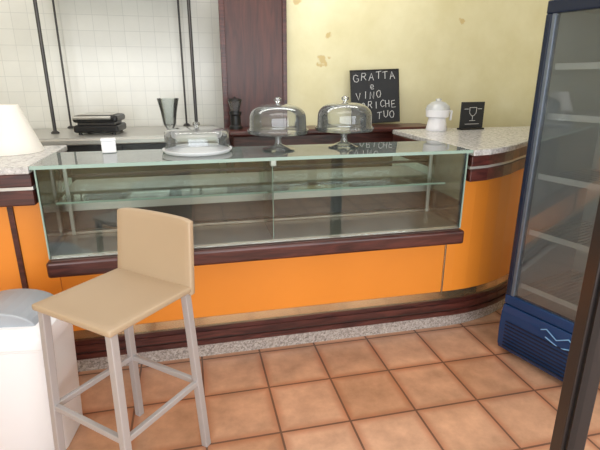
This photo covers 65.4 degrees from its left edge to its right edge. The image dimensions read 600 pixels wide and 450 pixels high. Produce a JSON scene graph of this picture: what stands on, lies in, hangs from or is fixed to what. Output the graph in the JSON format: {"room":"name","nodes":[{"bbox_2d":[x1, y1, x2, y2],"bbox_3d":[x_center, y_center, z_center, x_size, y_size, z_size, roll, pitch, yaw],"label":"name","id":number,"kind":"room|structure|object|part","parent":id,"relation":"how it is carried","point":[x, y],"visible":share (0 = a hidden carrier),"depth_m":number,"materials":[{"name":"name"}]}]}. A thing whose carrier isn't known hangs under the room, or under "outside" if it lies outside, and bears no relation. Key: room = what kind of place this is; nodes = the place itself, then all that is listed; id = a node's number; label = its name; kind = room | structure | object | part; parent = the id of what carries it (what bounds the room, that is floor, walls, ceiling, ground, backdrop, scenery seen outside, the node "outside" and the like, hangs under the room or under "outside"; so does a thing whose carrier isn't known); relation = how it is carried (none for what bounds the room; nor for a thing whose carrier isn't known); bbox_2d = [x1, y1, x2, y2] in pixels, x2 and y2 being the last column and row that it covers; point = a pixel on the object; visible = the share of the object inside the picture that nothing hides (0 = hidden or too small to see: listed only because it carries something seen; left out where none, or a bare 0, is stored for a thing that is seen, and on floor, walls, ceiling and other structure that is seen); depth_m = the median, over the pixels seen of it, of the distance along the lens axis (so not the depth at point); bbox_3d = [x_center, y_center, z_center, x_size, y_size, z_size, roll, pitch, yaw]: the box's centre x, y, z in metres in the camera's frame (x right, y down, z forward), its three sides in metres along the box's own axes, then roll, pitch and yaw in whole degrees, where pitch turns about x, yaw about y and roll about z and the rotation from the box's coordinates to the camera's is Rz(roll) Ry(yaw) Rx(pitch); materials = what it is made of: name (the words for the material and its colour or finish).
{"room":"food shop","nodes":[
{"label":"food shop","id":0,"kind":"room"},
{"bbox_2d":[0,0,225,173],"bbox_3d":[-2.004,-1.157,4.003,3.570,2.900,0.180,-4,18,-12],"label":"tiled wall","id":1,"kind":"structure","parent":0,"point":[121,56],"depth_m":3.94,"materials":[{"name":"white tile"}]},
{"bbox_2d":[162,143,231,156],"bbox_3d":[-0.538,-0.396,2.457,0.360,0.020,0.360,-4,18,-12],"label":"tray","id":2,"kind":"object","parent":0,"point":[195,149],"depth_m":2.48,"materials":[{"name":"white ceramic"}]},
{"bbox_2d":[224,0,282,172],"bbox_3d":[-0.369,-1.081,3.761,0.490,2.900,0.210,-4,18,-12],"label":"wooden panel","id":3,"kind":"object","parent":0,"point":[253,28],"visible":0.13,"depth_m":3.58,"materials":[{"name":"brown wood"}]},
{"bbox_2d":[218,0,230,172],"bbox_3d":[-0.579,-1.033,3.610,0.040,2.900,0.025,-4,18,-12],"label":"fillet","id":4,"kind":"object","parent":3,"relation":"attached to","point":[220,2],"visible":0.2,"depth_m":3.54,"materials":[{"name":"brown wood"}]},
{"bbox_2d":[282,0,286,125],"bbox_3d":[-0.120,-1.065,3.711,0.033,2.900,0.025,-4,18,-12],"label":"fillet","id":5,"kind":"object","parent":3,"relation":"attached to","point":[284,3],"visible":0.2,"depth_m":3.62,"materials":[{"name":"brown wood"}]},
{"bbox_2d":[66,307,599,449],"bbox_3d":[0.075,1.089,1.868,6.400,0.100,6.400,-4,18,-12],"label":"floor","id":6,"kind":"structure","parent":0,"point":[450,387],"depth_m":2.36,"materials":[{"name":"tile"}]},
{"bbox_2d":[0,145,71,294],"bbox_3d":[-2.049,0.256,2.383,1.595,1.178,0.720,-4,18,-12],"label":"counter","id":7,"kind":"object","parent":6,"relation":"on","point":[24,258],"depth_m":2.30,"materials":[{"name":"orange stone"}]},
{"bbox_3d":[-2.103,0.270,2.212,1.415,0.745,0.040,-4,18,-12],"label":"panel","id":8,"kind":"part","parent":7,"relation":"part of","materials":[{"name":"orange laminate"}]},
{"bbox_3d":[-1.400,0.222,2.362,0.025,0.745,0.050,-4,18,-12],"label":"seam post","id":9,"kind":"part","parent":7,"relation":"part of","materials":[{"name":"brown wood"}]},
{"bbox_2d":[0,104,44,155],"bbox_3d":[-1.522,-0.500,2.422,0.316,0.240,0.316,-4,18,-12],"label":"lampshade","id":10,"kind":"object","parent":7,"relation":"on","point":[17,136],"visible":1,"depth_m":2.35,"materials":[{"name":"cream fabric"}]},
{"bbox_3d":[-1.314,0.215,2.386,0.155,0.745,0.040,-4,18,-12],"label":"panel","id":11,"kind":"part","parent":7,"relation":"part of","materials":[{"name":"orange laminate"}]},
{"bbox_2d":[0,289,82,449],"bbox_3d":[-1.206,0.633,2.017,0.430,0.680,0.330,-2,18,-5],"label":"bin","id":12,"kind":"object","parent":6,"relation":"on","point":[25,418],"visible":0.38,"depth_m":1.91,"materials":[{"name":"white plastic"}]},
{"bbox_2d":[32,207,210,449],"bbox_3d":[-0.686,0.500,1.849,0.440,1.036,0.469,9,20,27],"label":"bar stool","id":13,"kind":"object","parent":6,"relation":"on","point":[155,250],"visible":1,"depth_m":1.82,"materials":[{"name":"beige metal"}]},
{"bbox_3d":[-0.953,0.663,1.807,0.057,0.750,0.057,9,20,27],"label":"leg","id":14,"kind":"part","parent":13,"relation":"part of","materials":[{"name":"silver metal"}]},
{"bbox_3d":[-0.693,0.272,1.764,0.410,0.024,0.410,9,20,27],"label":"seat","id":15,"kind":"part","parent":13,"relation":"part of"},
{"bbox_3d":[-0.617,0.719,1.632,0.057,0.750,0.057,9,20,27],"label":"leg","id":16,"kind":"part","parent":13,"relation":"part of","materials":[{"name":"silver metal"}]},
{"bbox_3d":[-0.769,0.562,2.128,0.057,0.750,0.057,9,20,27],"label":"leg","id":17,"kind":"part","parent":13,"relation":"part of","materials":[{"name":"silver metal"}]},
{"bbox_3d":[-0.590,0.097,1.905,0.414,0.300,0.070,9,20,27],"label":"backrest","id":18,"kind":"part","parent":13,"relation":"part of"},
{"bbox_3d":[-0.433,0.618,1.952,0.057,0.750,0.057,9,20,27],"label":"leg","id":19,"kind":"part","parent":13,"relation":"part of","materials":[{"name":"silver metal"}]},
{"bbox_2d":[33,125,219,182],"bbox_3d":[-1.923,-0.167,3.786,2.540,1.142,0.800,-4,18,-12],"label":"countertop","id":20,"kind":"structure","parent":6,"relation":"on","point":[141,137],"depth_m":3.47,"materials":[{"name":"grey stone"}]},
{"bbox_2d":[72,112,125,134],"bbox_3d":[-1.526,-0.769,3.546,0.320,0.147,0.352,-2,18,-7],"label":"grill","id":21,"kind":"object","parent":20,"relation":"on","point":[104,122],"visible":1,"depth_m":3.46,"materials":[{"name":"black metal"}]},
{"bbox_3d":[-1.530,-0.819,3.568,0.320,0.052,0.280,-2,18,-7],"label":"lid","id":22,"kind":"part","parent":21,"relation":"part of","materials":[{"name":"black plastic"}]},
{"bbox_3d":[-1.530,-0.847,3.559,0.240,0.007,0.200,-2,18,-7],"label":"lid trim","id":23,"kind":"part","parent":21,"relation":"part of","materials":[{"name":"silver metal"}]},
{"bbox_3d":[-1.530,-0.785,3.579,0.260,0.018,0.240,-2,18,-7],"label":"plate","id":24,"kind":"part","parent":21,"relation":"part of","materials":[{"name":"grey metal"}]},
{"bbox_2d":[33,0,197,133],"bbox_3d":[-1.400,-1.632,3.607,1.120,1.756,0.450,-4,18,-12],"label":"shelf rack","id":25,"kind":"object","parent":20,"relation":"on","point":[36,11],"visible":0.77,"depth_m":3.63,"materials":[{"name":"grey metal"}]},
{"bbox_2d":[156,98,178,133],"bbox_3d":[-0.983,-0.817,3.508,0.160,0.260,0.160,-4,18,-12],"label":"glass vase","id":26,"kind":"object","parent":20,"relation":"on","point":[159,101],"visible":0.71,"depth_m":3.48,"materials":[{"name":"glass"}]},
{"bbox_2d":[29,141,472,371],"bbox_3d":[-0.214,0.120,2.813,2.183,1.180,0.785,-4,18,-12],"label":"display case","id":27,"kind":"object","parent":6,"relation":"on","point":[292,257],"visible":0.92,"depth_m":2.67,"materials":[{"name":"clear glass"}]},
{"bbox_3d":[-1.178,-0.045,2.135,0.006,0.433,0.008,-4,18,-12],"label":"glass corner","id":28,"kind":"part","parent":27,"relation":"part of","materials":[{"name":"green"}]},
{"bbox_3d":[-1.224,-0.106,2.326,0.008,0.433,0.385,-4,18,-12],"label":"glass","id":29,"kind":"part","parent":27,"relation":"part of","materials":[{"name":"clear glass"}]},
{"bbox_3d":[-1.221,-0.150,2.465,0.018,0.427,0.018,-4,18,-12],"label":"shelf post","id":30,"kind":"part","parent":27,"relation":"part of","materials":[{"name":"silver metal"}]},
{"bbox_2d":[100,137,116,152],"bbox_3d":[-0.994,-0.414,2.427,0.074,0.072,0.064,-7,19,-20],"label":"box","id":31,"kind":"object","parent":27,"relation":"on","point":[108,145],"visible":1,"depth_m":2.40,"materials":[{"name":"white paper"}]},
{"bbox_3d":[-0.994,-0.443,2.418,0.074,0.012,0.064,-7,19,-20],"label":"lid","id":32,"kind":"part","parent":31,"relation":"part of","materials":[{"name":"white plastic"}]},
{"bbox_3d":[-0.729,-0.294,2.588,1.090,0.015,0.010,-4,18,-12],"label":"sliding door rail","id":33,"kind":"part","parent":27,"relation":"part of","materials":[{"name":"brown"}]},
{"bbox_2d":[162,122,231,156],"bbox_3d":[-0.538,-0.460,2.437,0.360,0.154,0.360,-4,18,-12],"label":"cake dome","id":34,"kind":"object","parent":27,"relation":"on","point":[170,147],"visible":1,"depth_m":2.48,"materials":[{"name":"clear glass"}]},
{"bbox_2d":[63,166,426,195],"bbox_3d":[-0.272,-0.285,2.917,2.160,0.030,0.330,-4,18,-12],"label":"glass shelf","id":35,"kind":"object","parent":27,"relation":"on","point":[246,179],"depth_m":2.84,"materials":[{"name":"glass"}]},
{"bbox_3d":[-0.224,-0.170,2.760,2.150,0.045,0.030,-4,18,-12],"label":"rail","id":36,"kind":"part","parent":27,"relation":"part of","materials":[{"name":"clear glass"}]},
{"bbox_2d":[56,177,442,202],"bbox_3d":[-0.194,-0.203,2.611,2.110,0.007,0.180,-4,18,-12],"label":"glass shelf","id":37,"kind":"object","parent":27,"relation":"attached to","point":[131,196],"depth_m":2.57,"materials":[{"name":"clear glass"}]},
{"bbox_3d":[-0.176,-0.385,2.475,2.172,0.010,0.415,-4,18,-12],"label":"glass","id":38,"kind":"part","parent":27,"relation":"part of","materials":[{"name":"clear glass"}]},
{"bbox_3d":[-0.174,0.300,2.689,2.179,0.400,0.040,-4,18,-12],"label":"panel","id":39,"kind":"part","parent":27,"relation":"part of","materials":[{"name":"orange laminate"}]},
{"bbox_3d":[-0.135,-0.119,2.368,2.150,0.433,0.008,-4,18,-12],"label":"glass","id":40,"kind":"part","parent":27,"relation":"part of","materials":[{"name":"clear glass"}]},
{"bbox_3d":[-0.175,0.555,2.772,2.183,0.025,0.070,-4,18,-12],"label":"kick moulding","id":41,"kind":"part","parent":27,"relation":"part of","materials":[{"name":"brown wood"}]},
{"bbox_3d":[-0.174,0.588,2.775,2.183,0.040,0.080,-4,18,-12],"label":"kick moulding","id":42,"kind":"part","parent":27,"relation":"part of","materials":[{"name":"brown wood"}]},
{"bbox_3d":[-0.173,0.631,2.788,2.183,0.030,0.090,-4,18,-12],"label":"kick moulding","id":43,"kind":"part","parent":27,"relation":"part of","materials":[{"name":"brown wood"}]},
{"bbox_2d":[247,97,308,151],"bbox_3d":[-0.117,-0.538,2.482,0.326,0.276,0.326,-4,18,-12],"label":"glass cake stand","id":44,"kind":"object","parent":27,"relation":"on","point":[255,128],"visible":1,"depth_m":2.53,"materials":[{"name":"glass"}]},
{"bbox_3d":[0.287,-0.368,2.823,1.080,0.015,0.010,-4,18,-12],"label":"sliding door rail","id":45,"kind":"part","parent":27,"relation":"part of","materials":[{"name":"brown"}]},
{"bbox_2d":[315,96,373,148],"bbox_3d":[0.247,-0.574,2.591,0.326,0.279,0.326,-4,18,-12],"label":"glass cake stand","id":46,"kind":"object","parent":27,"relation":"on","point":[323,125],"visible":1,"depth_m":2.64,"materials":[{"name":"glass"}]},
{"bbox_3d":[0.805,-0.290,2.911,0.018,0.427,0.018,-4,18,-12],"label":"shelf post","id":47,"kind":"part","parent":27,"relation":"part of","materials":[{"name":"silver metal"}]},
{"bbox_3d":[0.864,-0.251,2.785,0.008,0.433,0.385,-4,18,-12],"label":"glass","id":48,"kind":"part","parent":27,"relation":"part of","materials":[{"name":"clear glass"}]},
{"bbox_3d":[0.909,-0.190,2.594,0.006,0.433,0.008,-4,18,-12],"label":"glass corner","id":49,"kind":"part","parent":27,"relation":"part of","materials":[{"name":"green"}]},
{"bbox_2d":[226,123,426,172],"bbox_3d":[0.260,-0.217,3.879,1.660,1.180,0.300,-4,18,-12],"label":"bar","id":50,"kind":"object","parent":6,"relation":"on","point":[381,132],"visible":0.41,"depth_m":3.62,"materials":[{"name":"brown wood"}]},
{"bbox_2d":[228,96,242,129],"bbox_3d":[-0.483,-0.839,3.492,0.108,0.240,0.108,-4,18,-12],"label":"coffee grinder","id":51,"kind":"object","parent":50,"relation":"on","point":[235,116],"visible":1,"depth_m":3.48,"materials":[{"name":"black plastic"}]},
{"bbox_3d":[-0.483,-0.937,3.462,0.108,0.035,0.108,-4,18,-12],"label":"lid","id":52,"kind":"part","parent":51,"relation":"part of","materials":[{"name":"black plastic"}]},
{"bbox_2d":[350,69,399,123],"bbox_3d":[0.616,-1.052,3.827,0.434,0.438,0.069,-4,18,-12],"label":"chalkboard","id":53,"kind":"object","parent":50,"relation":"on","point":[377,89],"visible":0.91,"depth_m":3.82,"materials":[{"name":"stone"}]},
{"bbox_3d":[0.418,-1.032,3.785,0.012,0.425,0.018,-6,11,-12],"label":"frame","id":54,"kind":"part","parent":53,"relation":"part of","materials":[{"name":"black plastic"}]},
{"bbox_3d":[0.604,-1.254,3.787,0.420,0.013,0.018,-6,11,-12],"label":"frame","id":55,"kind":"part","parent":53,"relation":"part of","materials":[{"name":"black plastic"}]},
{"bbox_3d":[0.629,-0.850,3.867,0.420,0.012,0.018,-6,11,-12],"label":"frame","id":56,"kind":"part","parent":53,"relation":"part of","materials":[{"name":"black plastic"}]},
{"bbox_3d":[0.815,-1.073,3.869,0.012,0.425,0.018,-6,11,-12],"label":"frame","id":57,"kind":"part","parent":53,"relation":"part of","materials":[{"name":"black plastic"}]},
{"bbox_2d":[392,126,529,326],"bbox_3d":[1.741,-0.062,3.394,1.902,1.178,1.079,-4,18,-12],"label":"counter","id":58,"kind":"object","parent":6,"relation":"on","point":[475,272],"depth_m":2.98,"materials":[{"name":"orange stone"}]},
{"bbox_2d":[425,98,452,130],"bbox_3d":[1.007,-0.810,3.421,0.176,0.230,0.176,11,20,30],"label":"juicer","id":59,"kind":"object","parent":58,"relation":"on","point":[437,116],"visible":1,"depth_m":3.38,"materials":[{"name":"white plastic"}]},
{"bbox_2d":[425,109,449,118],"bbox_3d":[1.007,-0.815,3.420,0.176,0.060,0.176,-4,18,-12],"label":"bowl","id":60,"kind":"object","parent":59,"relation":"on","point":[430,113],"depth_m":3.36,"materials":[{"name":"white ceramic"}]},
{"bbox_3d":[1.007,-0.882,3.398,0.176,0.080,0.176,-4,18,-12],"label":"lid","id":61,"kind":"part","parent":59,"relation":"part of","materials":[{"name":"white plastic"}]},
{"bbox_2d":[457,102,484,129],"bbox_3d":[1.287,-0.819,3.497,0.200,0.200,0.060,-5,18,-16],"label":"menu board","id":62,"kind":"object","parent":58,"relation":"on","point":[472,113],"visible":1,"depth_m":3.49,"materials":[{"name":"stone"}]},
{"bbox_3d":[1.733,0.396,3.534,2.030,0.030,0.215,-11,21,-32],"label":"kick moulding","id":63,"kind":"part","parent":58,"relation":"part of","materials":[{"name":"brown wood"}]},
{"bbox_3d":[1.733,0.352,3.522,2.027,0.040,0.205,-11,21,-32],"label":"kick moulding","id":64,"kind":"part","parent":58,"relation":"part of","materials":[{"name":"brown wood"}]},
{"bbox_3d":[1.731,0.319,3.519,2.023,0.025,0.196,-11,21,-32],"label":"kick moulding","id":65,"kind":"part","parent":58,"relation":"part of","materials":[{"name":"brown wood"}]},
{"bbox_2d":[497,0,599,381],"bbox_3d":[1.549,-0.181,2.421,0.622,1.990,0.490,-10,20,-28],"label":"fridge","id":66,"kind":"object","parent":6,"relation":"on","point":[560,193],"visible":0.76,"depth_m":2.52,"materials":[{"name":"blue metal"}]},
{"bbox_3d":[1.204,-0.307,2.453,0.045,1.470,0.030,-10,20,-28],"label":"door","id":67,"kind":"part","parent":66,"relation":"part of","materials":[{"name":"blue"}]},
{"bbox_3d":[1.216,-0.300,2.433,0.038,1.470,0.020,-10,20,-28],"label":"door","id":68,"kind":"part","parent":66,"relation":"part of","materials":[{"name":"silver metal"}]},
{"bbox_3d":[1.317,0.480,2.492,0.045,0.055,0.490,-10,20,-28],"label":"door","id":69,"kind":"part","parent":66,"relation":"part of","materials":[{"name":"blue metal"}]},
{"bbox_3d":[1.306,-0.250,2.273,0.006,1.470,0.360,-10,20,-28],"label":"door glass","id":70,"kind":"part","parent":66,"relation":"part of","materials":[{"name":"clear glass"}]},
{"bbox_3d":[1.317,-0.976,2.033,0.045,0.060,0.490,-10,20,-28],"label":"door","id":71,"kind":"part","parent":66,"relation":"part of","materials":[{"name":"blue"}]},
{"bbox_2d":[549,197,599,449],"bbox_3d":[0.865,0.013,1.290,0.075,2.300,0.060,1,18,2],"label":"door frame","id":72,"kind":"structure","parent":6,"relation":"on","point":[591,278],"depth_m":1.40,"materials":[{"name":"black metal"}]},
{"bbox_2d":[564,280,599,449],"bbox_3d":[0.846,0.024,1.255,0.020,2.300,0.015,1,18,2],"label":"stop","id":73,"kind":"object","parent":72,"relation":"attached to","point":[594,329],"visible":1,"depth_m":1.38,"materials":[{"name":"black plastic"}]},
{"bbox_2d":[286,0,549,127],"bbox_3d":[1.179,-1.290,4.425,2.830,2.900,0.750,-4,18,-12],"label":"wall","id":74,"kind":"structure","parent":0,"point":[455,52],"depth_m":3.93,"materials":[{"name":"yellow paint"}]}
]}

